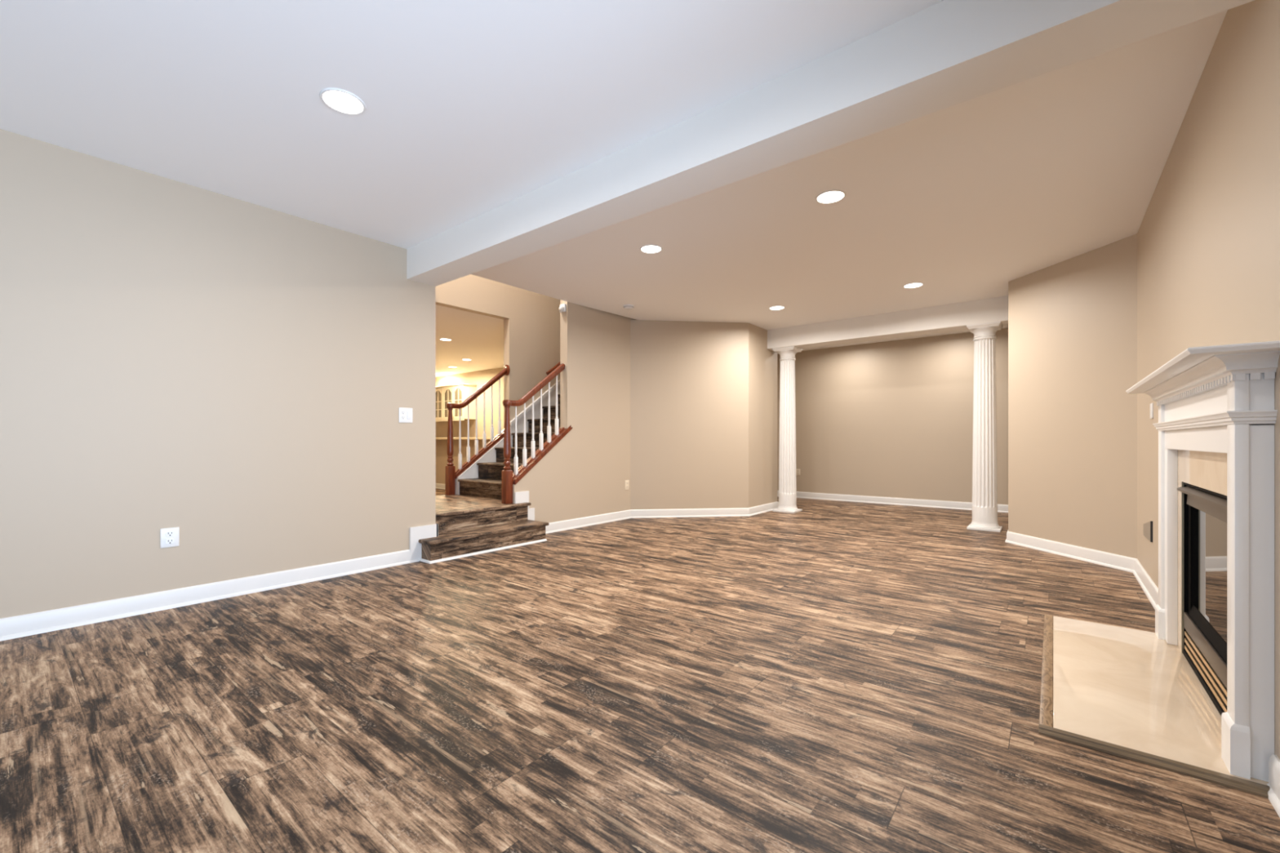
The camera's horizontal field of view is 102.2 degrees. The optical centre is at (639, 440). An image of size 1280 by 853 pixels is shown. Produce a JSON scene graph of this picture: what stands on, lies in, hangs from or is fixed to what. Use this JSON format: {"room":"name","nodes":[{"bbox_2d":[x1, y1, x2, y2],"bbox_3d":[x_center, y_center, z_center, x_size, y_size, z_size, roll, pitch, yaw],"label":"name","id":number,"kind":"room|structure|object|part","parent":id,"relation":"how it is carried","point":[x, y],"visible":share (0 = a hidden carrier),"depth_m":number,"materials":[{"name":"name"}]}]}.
{"room":"finished basement","nodes":[
{"label":"finished basement","id":0,"kind":"room"},
{"bbox_2d":[0,128,435,618],"bbox_3d":[-3.605,-0.282,2.217,0.150,2.565,5.760,0,0,39],"label":"wall","id":1,"kind":"structure","parent":0,"point":[235,375],"depth_m":3.14,"materials":[{"name":"beige paint"}]},
{"bbox_2d":[160,527,179,548],"bbox_3d":[-2.808,0.579,3.087,0.009,0.114,0.084,0,0,39],"label":"wall outlet","id":2,"kind":"object","parent":1,"relation":"attached to","point":[169,537],"visible":1,"depth_m":3.08,"materials":[{"name":"white plastic"}]},
{"bbox_2d":[165,538,174,544],"bbox_3d":[-2.806,0.601,3.086,0.004,0.031,0.040,0,0,39],"label":"receptacle","id":3,"kind":"object","parent":2,"relation":"attached to","point":[168,541],"depth_m":3.08,"materials":[{"name":"grey plastic"}]},
{"bbox_2d":[165,530,174,537],"bbox_3d":[-2.806,0.557,3.086,0.004,0.031,0.040,0,0,39],"label":"receptacle","id":4,"kind":"object","parent":2,"relation":"attached to","point":[168,533],"depth_m":3.08,"materials":[{"name":"grey plastic"}]},
{"bbox_2d":[0,524,438,641],"bbox_3d":[-3.524,0.857,2.258,0.126,0.287,5.625,0,0,39],"label":"baseboard","id":5,"kind":"structure","parent":1,"relation":"attached to","point":[33,624],"depth_m":3.17,"materials":[{"name":"white paint"}]},
{"bbox_2d":[399,407,413,422],"bbox_3d":[-1.907,-0.207,4.212,0.010,0.120,0.114,0,0,39],"label":"switch plate","id":6,"kind":"object","parent":1,"relation":"attached to","point":[406,415],"visible":1,"depth_m":4.21,"materials":[{"name":"white plastic"}]},
{"bbox_2d":[407,411,411,419],"bbox_3d":[-1.890,-0.207,4.231,0.007,0.066,0.032,0,0,39],"label":"rocker switch","id":7,"kind":"object","parent":6,"relation":"attached to","point":[409,413],"depth_m":4.23,"materials":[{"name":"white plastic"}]},
{"bbox_2d":[435,304,503,377],"bbox_3d":[-4.349,-1.640,9.240,7.065,0.100,5.200,0,0,39],"label":"ceiling","id":8,"kind":"structure","parent":0,"point":[479,338],"depth_m":8.36,"materials":[{"name":"white paint"}]},
{"bbox_2d":[439,337,452,341],"bbox_3d":[-3.051,-1.587,8.113,0.188,0.006,0.188,0,0,39],"label":"recessed light","id":9,"kind":"object","parent":8,"relation":"in","point":[441,339],"visible":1,"depth_m":8.08,"materials":[{"name":"white plastic"}]},
{"bbox_2d":[435,367,503,437],"bbox_3d":[-2.819,-0.295,11.153,7.065,2.590,0.120,0,0,39],"label":"wall","id":10,"kind":"structure","parent":0,"point":[479,378],"depth_m":11.71,"materials":[{"name":"beige paint"}]},
{"bbox_2d":[435,382,476,421],"bbox_3d":[-4.519,-0.870,12.210,1.750,0.830,0.351,0,0,39],"label":"upper cabinet","id":11,"kind":"object","parent":10,"relation":"attached to","point":[457,393],"visible":0.52,"depth_m":11.79,"materials":[{"name":"beige paint"}]},
{"bbox_3d":[-4.779,-0.873,12.237,0.314,0.655,0.004,0,0,39],"label":"pane","id":12,"kind":"part","parent":11,"relation":"part of","materials":[{"name":"clear glass"}]},
{"bbox_3d":[-4.780,-0.870,12.235,0.418,0.752,0.020,0,0,39],"label":"door","id":13,"kind":"part","parent":11,"relation":"part of","materials":[{"name":"beige paint"}]},
{"bbox_3d":[-4.444,-0.870,11.967,0.418,0.752,0.020,0,0,39],"label":"door","id":14,"kind":"part","parent":11,"relation":"part of","materials":[{"name":"beige paint"}]},
{"bbox_3d":[-4.443,-0.873,11.968,0.314,0.655,0.004,0,0,39],"label":"pane","id":15,"kind":"part","parent":11,"relation":"part of","materials":[{"name":"clear glass"}]},
{"bbox_3d":[-4.612,-0.472,12.102,1.720,0.035,0.018,0,0,39],"label":"light rail","id":16,"kind":"part","parent":11,"relation":"part of","materials":[{"name":"beige paint"}]},
{"bbox_3d":[-4.518,-1.268,12.211,1.750,0.035,0.349,0,0,39],"label":"cornice","id":17,"kind":"part","parent":11,"relation":"part of","materials":[{"name":"beige paint"}]},
{"bbox_3d":[-4.107,-0.873,11.700,0.314,0.655,0.004,0,0,39],"label":"pane","id":18,"kind":"part","parent":11,"relation":"part of","materials":[{"name":"clear glass"}]},
{"bbox_3d":[-4.109,-0.870,11.698,0.418,0.752,0.020,0,0,39],"label":"door","id":19,"kind":"part","parent":11,"relation":"part of","materials":[{"name":"beige paint"}]},
{"bbox_2d":[435,274,559,428],"bbox_3d":[-1.452,-1.450,7.115,0.115,4.900,4.900,0,0,39],"label":"wall","id":20,"kind":"structure","parent":0,"point":[531,320],"depth_m":6.82,"materials":[{"name":"beige paint"}]},
{"bbox_2d":[455,431,511,494],"bbox_3d":[-1.959,0.265,6.437,0.140,0.751,0.757,0,0,39],"label":"trim","id":21,"kind":"structure","parent":20,"relation":"attached to","point":[472,472],"depth_m":6.30,"materials":[{"name":"white paint"}]},
{"bbox_2d":[546,361,559,375],"bbox_3d":[-0.911,-1.369,7.631,0.084,0.931,1.250,0,0,39],"label":"wall handrail","id":22,"kind":"object","parent":20,"relation":"attached to","point":[555,366],"visible":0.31,"depth_m":7.20,"materials":[{"name":"brown wood"}]},
{"bbox_2d":[512,299,632,523],"bbox_3d":[-0.729,-1.450,6.025,0.115,4.900,1.900,0,0,39],"label":"wall","id":23,"kind":"structure","parent":0,"point":[585,473],"depth_m":6.09,"materials":[{"name":"beige paint"}]},
{"bbox_2d":[457,379,559,499],"bbox_3d":[-0.848,-0.527,6.874,1.127,2.333,2.857,0,0,39],"label":"staircase","id":24,"kind":"structure","parent":23,"relation":"attached to","point":[482,486],"depth_m":6.43,"materials":[{"name":"brown wood"}]},
{"bbox_2d":[559,303,565,312],"bbox_3d":[-0.880,-1.498,5.836,0.085,0.093,0.072,0,0,39],"label":"sensor","id":25,"kind":"object","parent":23,"relation":"attached to","point":[562,307],"visible":1,"depth_m":5.81,"materials":[{"name":"white plastic"}]},
{"bbox_2d":[625,480,629,489],"bbox_3d":[-0.166,0.569,6.631,0.009,0.122,0.076,0,0,39],"label":"wall outlet","id":26,"kind":"object","parent":23,"relation":"attached to","point":[627,482],"visible":1,"depth_m":6.63,"materials":[{"name":"beige plastic"}]},
{"bbox_2d":[0,0,1227,353],"bbox_3d":[0.234,-1.625,3.334,5.400,0.120,12.500,0,0,39],"label":"ceiling","id":27,"kind":"structure","parent":0,"point":[474,107],"depth_m":2.61,"materials":[{"name":"white paint"}]},
{"bbox_2d":[319,87,366,115],"bbox_3d":[-1.369,-1.562,2.384,0.188,0.006,0.188,0,0,39],"label":"recessed light","id":28,"kind":"object","parent":27,"relation":"in","point":[340,100],"visible":1,"depth_m":2.38,"materials":[{"name":"white plastic"}]},
{"bbox_2d":[622,304,634,310],"bbox_3d":[-0.132,-1.545,5.992,0.128,0.040,0.128,0,0,39],"label":"smoke detector","id":29,"kind":"object","parent":27,"relation":"attached to","point":[628,307],"visible":1,"depth_m":5.95,"materials":[{"name":"white plastic"}]},
{"bbox_2d":[640,244,662,253],"bbox_3d":[0.091,-1.562,4.213,0.188,0.006,0.188,0,0,39],"label":"recessed light","id":30,"kind":"object","parent":27,"relation":"in","point":[651,248],"visible":1,"depth_m":4.20,"materials":[{"name":"white plastic"}]},
{"bbox_2d":[768,305,785,310],"bbox_3d":[1.611,-1.562,6.081,0.188,0.006,0.188,0,0,39],"label":"recessed light","id":31,"kind":"object","parent":27,"relation":"in","point":[778,307],"visible":1,"depth_m":6.08,"materials":[{"name":"white plastic"}]},
{"bbox_2d":[814,189,846,204],"bbox_3d":[1.221,-1.562,3.312,0.188,0.006,0.188,0,0,39],"label":"recessed light","id":32,"kind":"object","parent":27,"relation":"in","point":[832,196],"visible":1,"depth_m":3.30,"materials":[{"name":"white plastic"}]},
{"bbox_2d":[902,282,924,288],"bbox_3d":[2.749,-1.562,5.199,0.188,0.006,0.188,0,0,39],"label":"recessed light","id":33,"kind":"object","parent":27,"relation":"in","point":[913,285],"visible":1,"depth_m":5.19,"materials":[{"name":"white plastic"}]},
{"bbox_2d":[0,488,1279,852],"bbox_3d":[-2.890,1.060,5.833,13.600,0.120,12.500,0,0,39],"label":"floor","id":34,"kind":"structure","parent":0,"point":[827,676],"depth_m":1.89,"materials":[{"name":"brown wood"}]},
{"bbox_2d":[435,437,490,484],"bbox_3d":[-4.047,0.470,10.631,4.400,1.060,0.450,0,0,39],"label":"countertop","id":35,"kind":"structure","parent":34,"relation":"on","point":[441,442],"depth_m":10.42,"materials":[{"name":"beige paint"}]},
{"bbox_2d":[435,483,444,489],"bbox_3d":[-4.047,0.947,10.646,4.380,0.107,0.026,0,0,39],"label":"baseboard","id":36,"kind":"structure","parent":35,"relation":"attached to","point":[438,486],"depth_m":10.72,"materials":[{"name":"white paint"}]},
{"bbox_2d":[435,437,490,439],"bbox_3d":[-4.047,-0.040,10.631,4.400,0.040,0.450,0,0,39],"label":"countertop","id":37,"kind":"structure","parent":35,"relation":"on","point":[437,438],"depth_m":9.78,"materials":[{"name":"beige"}]},
{"bbox_2d":[418,494,549,564],"bbox_3d":[-1.961,0.820,5.200,1.682,0.360,1.277,0,0,39],"label":"entry steps","id":38,"kind":"structure","parent":34,"relation":"on","point":[468,526],"depth_m":4.79,"materials":[{"name":"brown wood"}]},
{"bbox_3d":[-1.757,0.925,4.267,0.144,0.150,0.020,0,0,39],"label":"panel","id":39,"kind":"part","parent":38,"relation":"part of","materials":[{"name":"brown wood"}]},
{"bbox_2d":[444,364,510,495],"bbox_3d":[-1.998,-0.175,6.412,0.124,1.630,0.871,0,0,39],"label":"stair railing","id":40,"kind":"object","parent":38,"relation":"on","point":[451,474],"visible":1,"depth_m":6.29,"materials":[{"name":"brown wood"}]},
{"bbox_3d":[-2.243,0.109,6.106,0.082,1.062,0.082,0,0,39],"label":"newel post","id":41,"kind":"part","parent":40,"relation":"part of","materials":[{"name":"brown wood"}]},
{"bbox_3d":[-1.996,-0.666,6.415,0.060,0.565,0.860,0,0,39],"label":"handrail","id":42,"kind":"part","parent":40,"relation":"part of","materials":[{"name":"brown wood"}]},
{"bbox_3d":[-1.971,0.145,6.445,0.116,0.614,0.785,0,0,39],"label":"shoe rail","id":43,"kind":"part","parent":40,"relation":"part of","materials":[{"name":"brown wood"}]},
{"bbox_3d":[-1.380,0.991,4.725,0.161,0.019,1.240,0,0,39],"label":"shoe molding","id":44,"kind":"part","parent":38,"relation":"part of","materials":[{"name":"white paint"}]},
{"bbox_3d":[-1.172,0.745,5.330,0.029,0.150,0.012,0,0,39],"label":"panel","id":45,"kind":"part","parent":38,"relation":"part of","materials":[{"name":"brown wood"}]},
{"bbox_2d":[501,363,572,504],"bbox_3d":[-1.103,-0.117,5.567,0.156,1.514,0.882,0,0,39],"label":"stair railing","id":46,"kind":"object","parent":38,"relation":"on","point":[508,478],"visible":0.99,"depth_m":5.42,"materials":[{"name":"brown wood"}]},
{"bbox_3d":[-1.351,0.122,5.257,0.082,1.035,0.082,0,0,39],"label":"newel post","id":47,"kind":"part","parent":46,"relation":"part of","materials":[{"name":"brown wood"}]},
{"bbox_3d":[-1.115,-0.614,5.551,0.060,0.520,0.824,0,0,39],"label":"handrail","id":48,"kind":"part","parent":46,"relation":"part of","materials":[{"name":"brown wood"}]},
{"bbox_3d":[-1.076,0.136,5.601,0.156,0.622,0.796,0,0,39],"label":"shoe rail","id":49,"kind":"part","parent":46,"relation":"part of","materials":[{"name":"brown wood"}]},
{"bbox_2d":[772,346,802,513],"bbox_3d":[2.086,-0.150,7.308,0.316,2.300,0.316,0,0,39],"label":"fluted column","id":50,"kind":"structure","parent":34,"relation":"on","point":[787,447],"depth_m":7.22,"materials":[{"name":"white paint"}]},
{"bbox_2d":[966,320,1002,532],"bbox_3d":[3.896,-0.150,5.841,0.316,2.300,0.316,0,0,39],"label":"fluted column","id":51,"kind":"structure","parent":34,"relation":"on","point":[984,466],"depth_m":5.75,"materials":[{"name":"white paint"}]},
{"bbox_2d":[1038,614,1270,798],"bbox_3d":[2.032,0.991,2.175,0.534,0.019,1.488,0,0,39],"label":"hearth","id":52,"kind":"object","parent":34,"relation":"on","point":[1130,694],"visible":0.82,"depth_m":1.95,"materials":[{"name":"beige stone"}]},
{"bbox_2d":[1177,481,1226,715],"bbox_3d":[2.295,0.586,1.996,0.188,0.792,0.925,0,0,39],"label":"fireplace insert","id":53,"kind":"object","parent":52,"relation":"on","point":[1203,511],"visible":0.52,"depth_m":2.10,"materials":[{"name":"black metal"}]},
{"bbox_3d":[2.520,0.586,2.383,0.031,0.792,0.018,0,0,39],"label":"trim","id":54,"kind":"part","parent":53,"relation":"part of","materials":[{"name":"grey metal"}]},
{"bbox_3d":[2.509,0.513,2.340,0.030,0.546,0.044,0,0,39],"label":"frame post","id":55,"kind":"part","parent":53,"relation":"part of","materials":[{"name":"black metal"}]},
{"bbox_2d":[1177,485,1226,510],"bbox_3d":[2.239,0.216,2.041,0.044,0.032,0.925,0,0,39],"label":"hood","id":56,"kind":"object","parent":53,"relation":"attached to","point":[1214,499],"depth_m":2.02,"materials":[{"name":"brown metal"}]},
{"bbox_3d":[2.241,0.971,2.040,0.020,0.022,0.851,0,0,39],"label":"rail","id":57,"kind":"part","parent":53,"relation":"part of","materials":[{"name":"black metal"}]},
{"bbox_3d":[2.238,0.822,2.042,0.008,0.072,0.835,0,0,39],"label":"panel","id":58,"kind":"part","parent":53,"relation":"part of","materials":[{"name":"brown metal"}]},
{"bbox_3d":[2.237,0.258,2.031,0.010,0.060,0.817,0,0,39],"label":"panel","id":59,"kind":"part","parent":53,"relation":"part of","materials":[{"name":"brown metal"}]},
{"bbox_3d":[2.248,0.762,2.034,0.014,0.048,0.757,0,0,39],"label":"sill","id":60,"kind":"part","parent":53,"relation":"part of","materials":[{"name":"black metal"}]},
{"bbox_3d":[2.260,0.510,2.031,0.006,0.510,0.809,0,0,39],"label":"glass","id":61,"kind":"part","parent":53,"relation":"part of","materials":[{"name":"black"}]},
{"bbox_2d":[630,320,748,509],"bbox_3d":[0.647,-0.282,6.875,1.577,2.565,0.202,0,0,-6],"label":"wall","id":62,"kind":"structure","parent":0,"point":[689,380],"depth_m":6.77,"materials":[{"name":"beige paint"}]},
{"bbox_2d":[514,490,778,533],"bbox_3d":[0.345,0.762,6.465,4.026,0.476,0.967,0,0,-43],"label":"baseboard","id":63,"kind":"structure","parent":62,"relation":"attached to","point":[521,496],"depth_m":6.69,"materials":[{"name":"white paint"}]},
{"bbox_2d":[748,323,777,507],"bbox_3d":[1.206,-0.282,7.640,1.340,2.565,0.920,0,0,39],"label":"wall","id":64,"kind":"structure","parent":0,"point":[762,361],"depth_m":7.18,"materials":[{"name":"beige paint"}]},
{"bbox_2d":[767,295,1008,350],"bbox_3d":[2.995,-1.433,6.552,2.815,0.265,0.305,0,0,39],"label":"beam","id":65,"kind":"structure","parent":64,"relation":"attached to","point":[955,317],"depth_m":6.30,"materials":[{"name":"white paint"}]},
{"bbox_2d":[406,0,1253,286],"bbox_3d":[-0.081,-1.442,2.925,4.770,0.245,0.252,0,0,39],"label":"ceiling beam","id":66,"kind":"structure","parent":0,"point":[947,53],"depth_m":2.15,"materials":[{"name":"white paint"}]},
{"bbox_2d":[777,490,1008,512],"bbox_3d":[3.669,0.947,7.245,4.620,0.107,1.700,0,0,39],"label":"baseboard","id":67,"kind":"structure","parent":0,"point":[875,500],"depth_m":8.07,"materials":[{"name":"white paint"}]},
{"bbox_2d":[777,328,1008,505],"bbox_3d":[4.081,-0.282,8.081,5.280,2.565,0.120,0,0,39],"label":"wall","id":68,"kind":"structure","parent":0,"point":[894,419],"depth_m":8.11,"materials":[{"name":"beige paint"}]},
{"bbox_2d":[795,469,799,475],"bbox_3d":[2.770,0.554,9.047,0.070,0.115,0.009,0,0,39],"label":"wall outlet","id":69,"kind":"object","parent":68,"relation":"attached to","point":[797,471],"visible":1,"depth_m":9.05,"materials":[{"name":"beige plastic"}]},
{"bbox_2d":[1008,233,1137,559],"bbox_3d":[4.021,-0.282,4.784,0.995,2.565,1.705,0,0,39],"label":"wall","id":70,"kind":"structure","parent":0,"point":[1073,322],"depth_m":4.38,"materials":[{"name":"beige paint"}]},
{"bbox_2d":[1137,0,1279,759],"bbox_3d":[1.068,-0.282,0.423,0.150,2.565,8.795,0,0,39],"label":"wall","id":71,"kind":"structure","parent":0,"point":[1208,234],"depth_m":1.97,"materials":[{"name":"beige paint"}]},
{"bbox_2d":[1004,530,1158,609],"bbox_3d":[3.545,0.947,4.138,0.559,0.107,3.490,0,0,20],"label":"baseboard","id":72,"kind":"structure","parent":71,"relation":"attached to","point":[1132,565],"depth_m":4.22,"materials":[{"name":"white paint"}]},
{"bbox_2d":[1143,520,1152,542],"bbox_3d":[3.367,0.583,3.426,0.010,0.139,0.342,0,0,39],"label":"wall plate","id":73,"kind":"object","parent":71,"relation":"attached to","point":[1148,526],"visible":1,"depth_m":3.35,"materials":[{"name":"beige plastic"}]},
{"bbox_3d":[3.370,0.583,3.429,0.010,0.138,0.335,0,0,39],"label":"plate","id":74,"kind":"part","parent":73,"relation":"part of","materials":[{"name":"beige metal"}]},
{"bbox_2d":[1150,403,1153,418],"bbox_3d":[3.269,-0.190,3.301,0.008,0.096,0.072,0,0,39],"label":"switch plate","id":75,"kind":"object","parent":71,"relation":"attached to","point":[1151,404],"visible":1,"depth_m":3.28,"materials":[{"name":"white plastic"}]},
{"bbox_2d":[1177,449,1226,650],"bbox_3d":[2.243,0.511,2.036,0.028,0.942,1.237,0,0,39],"label":"fireplace surround","id":76,"kind":"object","parent":71,"relation":"attached to","point":[1207,470],"visible":0.26,"depth_m":2.14,"materials":[{"name":"beige stone"}]},
{"bbox_2d":[1125,340,1279,782],"bbox_3d":[2.181,0.355,2.086,0.190,1.253,1.640,0,0,39],"label":"fireplace mantel","id":77,"kind":"object","parent":71,"relation":"attached to","point":[1223,389],"visible":1,"depth_m":1.51,"materials":[{"name":"white paint"}]},
{"bbox_3d":[2.586,0.511,2.516,0.036,0.942,0.074,0,0,39],"label":"casing","id":78,"kind":"part","parent":77,"relation":"part of","materials":[{"name":"white paint"}]},
{"bbox_2d":[1125,340,1279,393],"bbox_3d":[2.181,-0.261,2.086,0.190,0.020,1.640,0,0,39],"label":"shelf","id":79,"kind":"object","parent":77,"relation":"attached to","point":[1193,360],"depth_m":1.59,"materials":[{"name":"white paint"}]},
{"bbox_3d":[2.206,-0.223,2.067,0.126,0.055,1.513,0,0,39],"label":"crown molding","id":80,"kind":"part","parent":77,"relation":"part of","materials":[{"name":"white paint"}]},
{"bbox_3d":[2.217,-0.068,2.057,0.096,0.038,1.453,0,0,39],"label":"necking molding","id":81,"kind":"part","parent":77,"relation":"part of","materials":[{"name":"white paint"}]},
{"bbox_3d":[2.222,-0.186,2.054,0.081,0.018,1.427,0,0,39],"label":"dentil molding","id":82,"kind":"part","parent":77,"relation":"part of","materials":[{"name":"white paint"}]},
{"bbox_3d":[1.821,0.393,1.524,0.048,1.177,0.077,0,0,39],"label":"panel","id":83,"kind":"part","parent":77,"relation":"part of","materials":[{"name":"white paint"}]},
{"bbox_2d":[1266,754,1279,817],"bbox_3d":[0.072,0.947,-0.682,0.026,0.107,5.525,0,0,39],"label":"baseboard","id":84,"kind":"structure","parent":71,"relation":"attached to","point":[1273,793],"depth_m":1.43,"materials":[{"name":"white paint"}]}
]}

